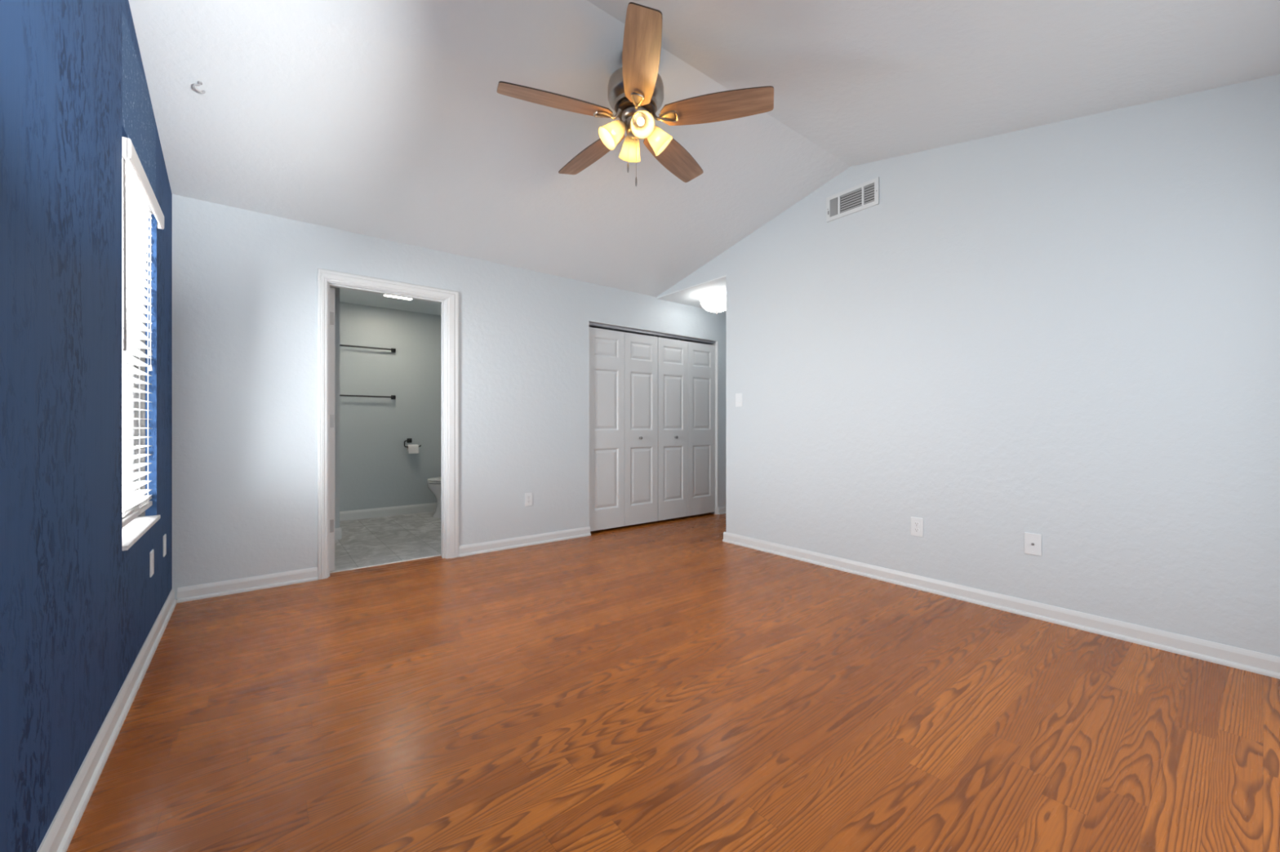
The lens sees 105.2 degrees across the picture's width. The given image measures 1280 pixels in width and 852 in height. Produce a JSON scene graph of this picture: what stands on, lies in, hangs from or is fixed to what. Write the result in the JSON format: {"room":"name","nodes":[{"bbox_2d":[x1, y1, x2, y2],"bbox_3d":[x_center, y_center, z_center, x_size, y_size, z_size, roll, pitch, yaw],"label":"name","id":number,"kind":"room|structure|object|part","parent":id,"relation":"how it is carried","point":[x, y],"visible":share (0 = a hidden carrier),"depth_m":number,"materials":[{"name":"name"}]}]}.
{"room":"empty bedroom","nodes":[
{"label":"empty bedroom","id":0,"kind":"room"},
{"bbox_2d":[0,0,172,851],"bbox_3d":[-1.500,-0.417,1.117,0.200,2.935,4.610,0,0,-38],"label":"wall","id":1,"kind":"structure","parent":0,"point":[77,610],"depth_m":1.30,"materials":[{"name":"blue paint"}]},
{"bbox_2d":[36,588,177,851],"bbox_3d":[-1.428,1.008,1.206,0.023,0.085,4.340,0,0,-38],"label":"baseboard","id":2,"kind":"structure","parent":1,"relation":"attached to","point":[58,837],"depth_m":1.52,"materials":[{"name":"white paint"}]},
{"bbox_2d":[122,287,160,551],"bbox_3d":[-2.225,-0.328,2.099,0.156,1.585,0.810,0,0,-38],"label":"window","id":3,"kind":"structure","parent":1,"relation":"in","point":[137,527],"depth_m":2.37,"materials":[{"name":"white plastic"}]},
{"bbox_3d":[-2.258,0.036,2.073,0.024,0.768,0.720,0,0,-38],"label":"sash","id":4,"kind":"part","parent":3,"relation":"part of","materials":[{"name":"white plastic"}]},
{"bbox_3d":[-2.261,-0.328,2.071,0.062,1.585,0.810,0,0,-38],"label":"frame","id":5,"kind":"part","parent":3,"relation":"part of","materials":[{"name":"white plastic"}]},
{"bbox_3d":[-2.200,0.456,2.119,0.092,0.018,0.808,0,0,-38],"label":"sill","id":6,"kind":"part","parent":3,"relation":"part of","materials":[{"name":"white wood"}]},
{"bbox_2d":[121,136,164,528],"bbox_3d":[-2.192,-0.352,2.126,0.094,1.495,0.836,0,0,-38],"label":"window blind","id":7,"kind":"object","parent":3,"relation":"attached to","point":[140,201],"visible":0.68,"depth_m":2.17,"materials":[{"name":"white plastic"}]},
{"bbox_3d":[-2.042,-0.335,1.903,0.055,1.450,0.002,0,0,-38],"label":"ladder cord","id":8,"kind":"part","parent":7,"relation":"part of","materials":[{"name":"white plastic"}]},
{"bbox_3d":[-2.205,-1.077,2.113,0.054,0.045,0.792,0,0,-38],"label":"head rail","id":9,"kind":"part","parent":7,"relation":"part of","materials":[{"name":"white plastic"}]},
{"bbox_3d":[-2.206,0.385,2.113,0.052,0.021,0.792,0,0,-38],"label":"rail","id":10,"kind":"part","parent":7,"relation":"part of","materials":[{"name":"white plastic"}]},
{"bbox_3d":[-2.237,-0.335,2.152,0.055,1.450,0.002,0,0,-38],"label":"ladder cord","id":11,"kind":"part","parent":7,"relation":"part of","materials":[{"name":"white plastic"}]},
{"bbox_3d":[-2.370,-0.335,2.322,0.055,1.450,0.002,0,0,-38],"label":"ladder cord","id":12,"kind":"part","parent":7,"relation":"part of","materials":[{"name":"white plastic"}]},
{"bbox_3d":[-2.368,-0.649,2.369,0.012,0.762,0.024,0,0,-38],"label":"pull cord","id":13,"kind":"part","parent":7,"relation":"part of","materials":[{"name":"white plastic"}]},
{"bbox_2d":[149,549,154,577],"bbox_3d":[-2.314,0.650,2.322,0.008,0.118,0.074,0,0,-38],"label":"blank plate","id":14,"kind":"object","parent":1,"relation":"attached to","point":[152,553],"visible":1,"depth_m":2.31,"materials":[{"name":"white plastic"}]},
{"bbox_2d":[162,533,166,557],"bbox_3d":[-2.569,0.645,2.647,0.008,0.112,0.074,0,0,-38],"label":"blank plate","id":15,"kind":"object","parent":1,"relation":"attached to","point":[164,538],"visible":1,"depth_m":2.62,"materials":[{"name":"white plastic"}]},
{"bbox_2d":[329,286,339,528],"bbox_3d":[-3.439,-0.160,4.674,0.865,2.420,1.000,0,0,-38],"label":"wall","id":16,"kind":"structure","parent":0,"point":[336,289],"depth_m":4.53,"materials":[{"name":"grey paint"}]},
{"bbox_2d":[334,527,342,540],"bbox_3d":[-3.424,0.998,4.668,0.880,0.105,1.000,0,0,-38],"label":"baseboard","id":17,"kind":"structure","parent":16,"relation":"attached to","point":[338,531],"depth_m":4.53,"materials":[{"name":"white paint"}]},
{"bbox_2d":[339,302,440,511],"bbox_3d":[-3.130,-0.160,5.629,2.530,2.420,0.120,0,0,-38],"label":"wall","id":18,"kind":"structure","parent":0,"point":[377,470],"depth_m":5.71,"materials":[{"name":"grey paint"}]},
{"bbox_2d":[339,344,395,352],"bbox_3d":[-3.106,-0.885,5.526,0.648,0.048,0.072,0,0,-38],"label":"towel bar","id":19,"kind":"object","parent":18,"relation":"attached to","point":[393,350],"visible":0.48,"depth_m":5.54,"materials":[{"name":"black metal"}]},
{"bbox_2d":[339,395,395,399],"bbox_3d":[-3.106,-0.335,5.526,0.648,0.048,0.072,0,0,-38],"label":"towel bar","id":20,"kind":"object","parent":18,"relation":"attached to","point":[393,397],"visible":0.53,"depth_m":5.54,"materials":[{"name":"black metal"}]},
{"bbox_2d":[339,502,436,521],"bbox_3d":[-2.748,0.998,5.843,1.665,0.105,0.014,0,0,-38],"label":"baseboard","id":21,"kind":"structure","parent":18,"relation":"attached to","point":[424,508],"depth_m":5.68,"materials":[{"name":"white paint"}]},
{"bbox_2d":[404,438,421,447],"bbox_3d":[-2.716,0.201,5.835,0.190,0.104,0.066,0,0,-38],"label":"toilet paper holder","id":22,"kind":"object","parent":18,"relation":"attached to","point":[409,440],"visible":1,"depth_m":5.80,"materials":[{"name":"black metal"}]},
{"bbox_2d":[407,444,418,453],"bbox_3d":[-2.699,0.272,5.817,0.112,0.104,0.080,0,0,-38],"label":"toilet paper roll","id":23,"kind":"object","parent":22,"relation":"hanging from","point":[412,449],"visible":1,"depth_m":5.79,"materials":[{"name":"white paper"}]},
{"bbox_2d":[172,194,725,599],"bbox_3d":[-0.574,-0.168,4.705,5.690,2.436,0.110,0,0,-38],"label":"wall","id":24,"kind":"structure","parent":0,"point":[245,282],"depth_m":3.31,"materials":[{"name":"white paint"}]},
{"bbox_2d":[177,567,317,603],"bbox_3d":[-2.476,1.008,3.127,0.700,0.085,0.023,0,0,-38],"label":"baseboard","id":25,"kind":"structure","parent":24,"relation":"attached to","point":[198,592],"depth_m":3.10,"materials":[{"name":"white paint"}]},
{"bbox_2d":[329,287,334,571],"bbox_3d":[-2.434,0.025,3.797,0.163,2.027,0.762,0,0,-38],"label":"door","id":26,"kind":"structure","parent":24,"relation":"in","point":[331,290],"depth_m":3.50,"materials":[{"name":"grey paint"}]},
{"bbox_2d":[317,268,458,579],"bbox_3d":[-1.863,-0.014,3.682,0.950,2.128,0.128,0,0,-38],"label":"door frame","id":27,"kind":"structure","parent":24,"relation":"attached to","point":[449,300],"depth_m":3.71,"materials":[{"name":"white paint"}]},
{"bbox_3d":[-2.180,-0.014,3.363,0.057,2.128,0.018,0,0,-38],"label":"casing","id":28,"kind":"part","parent":27,"relation":"part of","materials":[{"name":"white paint"}]},
{"bbox_3d":[-1.829,-1.040,3.639,0.950,0.077,0.018,0,0,-38],"label":"head casing","id":29,"kind":"part","parent":27,"relation":"part of","materials":[{"name":"white paint"}]},
{"bbox_3d":[-1.493,-0.014,3.902,0.097,2.128,0.018,0,0,-38],"label":"casing","id":30,"kind":"part","parent":27,"relation":"part of","materials":[{"name":"white paint"}]},
{"bbox_2d":[458,526,591,556],"bbox_3d":[-0.965,1.008,4.314,1.243,0.085,0.023,0,0,-38],"label":"baseboard","id":31,"kind":"structure","parent":24,"relation":"attached to","point":[522,541],"depth_m":4.26,"materials":[{"name":"white paint"}]},
{"bbox_2d":[524,492,532,506],"bbox_3d":[-0.980,0.645,4.310,0.070,0.118,0.009,0,0,-38],"label":"wall outlet","id":32,"kind":"object","parent":24,"relation":"attached to","point":[528,496],"visible":1,"depth_m":4.31,"materials":[{"name":"white plastic"}]},
{"bbox_2d":[589,327,657,531],"bbox_3d":[-0.156,0.019,4.998,0.886,2.005,0.070,0,0,-38],"label":"door","id":33,"kind":"structure","parent":24,"relation":"in","point":[624,366],"depth_m":4.98,"materials":[{"name":"grey paint"}]},
{"bbox_2d":[589,322,715,345],"bbox_3d":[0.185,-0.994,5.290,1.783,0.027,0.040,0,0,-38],"label":"track","id":34,"kind":"object","parent":24,"relation":"attached to","point":[593,324],"visible":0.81,"depth_m":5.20,"materials":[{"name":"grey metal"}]},
{"bbox_2d":[588,320,718,526],"bbox_3d":[0.188,0.020,5.296,1.807,2.060,0.102,0,0,-38],"label":"trim","id":35,"kind":"structure","parent":24,"relation":"attached to","point":[716,344],"depth_m":5.81,"materials":[{"name":"white paint"}]},
{"bbox_2d":[657,335,715,520],"bbox_3d":[0.546,0.019,5.549,0.886,2.005,0.070,0,0,-38],"label":"door","id":36,"kind":"structure","parent":24,"relation":"in","point":[686,369],"depth_m":5.53,"materials":[{"name":"grey paint"}]},
{"bbox_2d":[718,506,725,515],"bbox_3d":[1.320,1.008,6.108,0.978,0.085,0.023,0,0,-38],"label":"baseboard","id":37,"kind":"structure","parent":24,"relation":"attached to","point":[722,510],"depth_m":5.84,"materials":[{"name":"white paint"}]},
{"bbox_2d":[66,511,1279,851],"bbox_3d":[0.071,1.110,3.820,6.010,0.120,6.920,0,0,-38],"label":"floor","id":38,"kind":"structure","parent":0,"point":[670,685],"depth_m":1.75,"materials":[{"name":"brown wood"}]},
{"bbox_2d":[329,555,440,573],"bbox_3d":[-1.925,1.047,3.729,0.784,0.004,0.020,0,0,-38],"label":"threshold","id":39,"kind":"object","parent":38,"relation":"on","point":[435,555],"visible":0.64,"depth_m":3.71,"materials":[{"name":"white stone"}]},
{"bbox_2d":[426,476,440,517],"bbox_3d":[-2.142,0.657,5.820,0.724,0.785,0.450,0,0,-38],"label":"toilet","id":40,"kind":"object","parent":38,"relation":"on","point":[433,484],"visible":0.24,"depth_m":5.60,"materials":[{"name":"white ceramic"}]},
{"bbox_3d":[-2.235,0.641,5.747,0.487,0.017,0.368,0,0,-38],"label":"seat","id":41,"kind":"part","parent":40,"relation":"part of","materials":[{"name":"white ceramic"}]},
{"bbox_3d":[-2.234,0.616,5.748,0.486,0.024,0.366,0,0,-38],"label":"lid","id":42,"kind":"part","parent":40,"relation":"part of","materials":[{"name":"white ceramic"}]},
{"bbox_2d":[128,0,1279,315],"bbox_3d":[0.071,-1.668,3.820,6.010,0.634,6.920,0,0,-38],"label":"ceiling","id":43,"kind":"structure","parent":0,"point":[384,119],"depth_m":2.50,"materials":[{"name":"white paint"}]},
{"bbox_2d":[193,80,205,93],"bbox_3d":[-2.041,-1.569,2.268,0.018,0.050,0.047,0,0,29],"label":"ceiling hook","id":44,"kind":"object","parent":43,"relation":"attached to","point":[200,83],"visible":1,"depth_m":2.26,"materials":[{"name":"grey metal"}]},
{"bbox_2d":[382,294,413,300],"bbox_3d":[-2.490,-1.363,5.089,0.290,0.014,0.290,0,0,-38],"label":"recessed light","id":45,"kind":"object","parent":43,"relation":"in","point":[382,295],"visible":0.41,"depth_m":5.16,"materials":[{"name":"white paint"}]},
{"bbox_2d":[497,2,773,186],"bbox_3d":[-0.051,-1.511,2.460,1.285,0.680,1.233,0,0,-38],"label":"ceiling fan","id":46,"kind":"object","parent":43,"relation":"hanging from","point":[635,91],"visible":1,"depth_m":2.33,"materials":[{"name":"brown wood"}]},
{"bbox_3d":[-0.388,-1.514,2.283,0.530,0.006,0.156,0,14,-21],"label":"blade","id":47,"kind":"part","parent":46,"relation":"part of","materials":[{"name":"brown wood"}]},
{"bbox_3d":[-0.272,-1.514,2.732,0.156,0.006,0.530,-18,11,-38],"label":"blade","id":48,"kind":"part","parent":46,"relation":"part of","materials":[{"name":"brown wood"}]},
{"bbox_3d":[-0.144,-1.430,2.405,0.133,0.134,0.118,0,0,-38],"label":"lamp shade","id":49,"kind":"part","parent":46,"relation":"part of","materials":[{"name":"beige glass"}]},
{"bbox_3d":[-0.059,-1.369,2.393,0.002,0.171,0.002,0,0,-38],"label":"pull chain","id":50,"kind":"part","parent":46,"relation":"part of","materials":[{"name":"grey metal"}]},
{"bbox_3d":[-0.043,-1.430,2.551,0.117,0.134,0.133,0,0,-38],"label":"lamp shade","id":51,"kind":"part","parent":46,"relation":"part of","materials":[{"name":"beige glass"}]},
{"bbox_3d":[-0.019,-1.325,2.393,0.002,0.215,0.002,0,0,-38],"label":"pull chain","id":52,"kind":"part","parent":46,"relation":"part of","materials":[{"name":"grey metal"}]},
{"bbox_3d":[0.000,-1.452,2.331,0.037,0.047,0.046,0,0,-38],"label":"bulb","id":53,"kind":"part","parent":46,"relation":"part of","materials":[{"name":"beige glass"}]},
{"bbox_3d":[0.001,-1.430,2.304,0.117,0.134,0.133,0,0,-38],"label":"lamp shade","id":54,"kind":"part","parent":46,"relation":"part of","materials":[{"name":"beige glass"}]},
{"bbox_3d":[0.003,-1.514,2.033,0.156,0.006,0.530,14,-1,-3],"label":"blade","id":55,"kind":"part","parent":46,"relation":"part of","materials":[{"name":"brown wood"}]},
{"bbox_3d":[0.103,-1.430,2.450,0.133,0.134,0.118,0,0,-38],"label":"lamp shade","id":56,"kind":"part","parent":46,"relation":"part of","materials":[{"name":"beige glass"}]},
{"bbox_3d":[0.192,-1.514,2.761,0.156,0.006,0.530,-16,-9,31],"label":"blade","id":57,"kind":"part","parent":46,"relation":"part of","materials":[{"name":"brown wood"}]},
{"bbox_3d":[0.362,-1.514,2.329,0.530,0.006,0.156,0,-14,15],"label":"blade","id":58,"kind":"part","parent":46,"relation":"part of","materials":[{"name":"brown wood"}]},
{"bbox_2d":[700,293,725,314],"bbox_3d":[0.795,-1.258,5.075,0.340,0.204,0.340,0,0,-38],"label":"dome light","id":59,"kind":"object","parent":43,"relation":"attached to","point":[716,302],"visible":0.9,"depth_m":4.97,"materials":[{"name":"white glass"}]},
{"bbox_2d":[657,74,1279,657],"bbox_3d":[1.613,-0.417,3.492,0.120,2.935,4.500,0,0,-38],"label":"wall","id":60,"kind":"structure","parent":0,"point":[1067,332],"depth_m":2.64,"materials":[{"name":"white paint"}]},
{"bbox_2d":[735,393,742,407],"bbox_3d":[0.873,-0.229,4.327,0.012,0.118,0.075,0,0,-38],"label":"light switch","id":61,"kind":"object","parent":60,"relation":"attached to","point":[738,396],"visible":1,"depth_m":4.32,"materials":[{"name":"white plastic"}]},
{"bbox_2d":[826,177,879,222],"bbox_3d":[1.513,-1.614,3.504,0.022,0.182,0.387,0,0,-38],"label":"air vent","id":62,"kind":"object","parent":60,"relation":"in","point":[865,195],"visible":1,"depth_m":3.50,"materials":[{"name":"white metal"}]},
{"bbox_2d":[911,516,923,537],"bbox_3d":[1.789,0.652,3.163,0.009,0.120,0.075,0,0,-38],"label":"wall outlet","id":63,"kind":"object","parent":60,"relation":"attached to","point":[917,524],"visible":1,"depth_m":3.16,"materials":[{"name":"white plastic"}]},
{"bbox_2d":[722,532,1279,679],"bbox_3d":[1.803,1.008,3.133,0.023,0.085,3.381,0,0,-38],"label":"baseboard","id":64,"kind":"structure","parent":60,"relation":"attached to","point":[1262,664],"depth_m":2.62,"materials":[{"name":"white paint"}]},
{"bbox_2d":[1024,532,1041,555],"bbox_3d":[2.156,0.649,2.689,0.017,0.118,0.075,0,0,-38],"label":"cable plate","id":65,"kind":"object","parent":60,"relation":"attached to","point":[1033,542],"visible":1,"depth_m":2.69,"materials":[{"name":"white plastic"}]}
]}

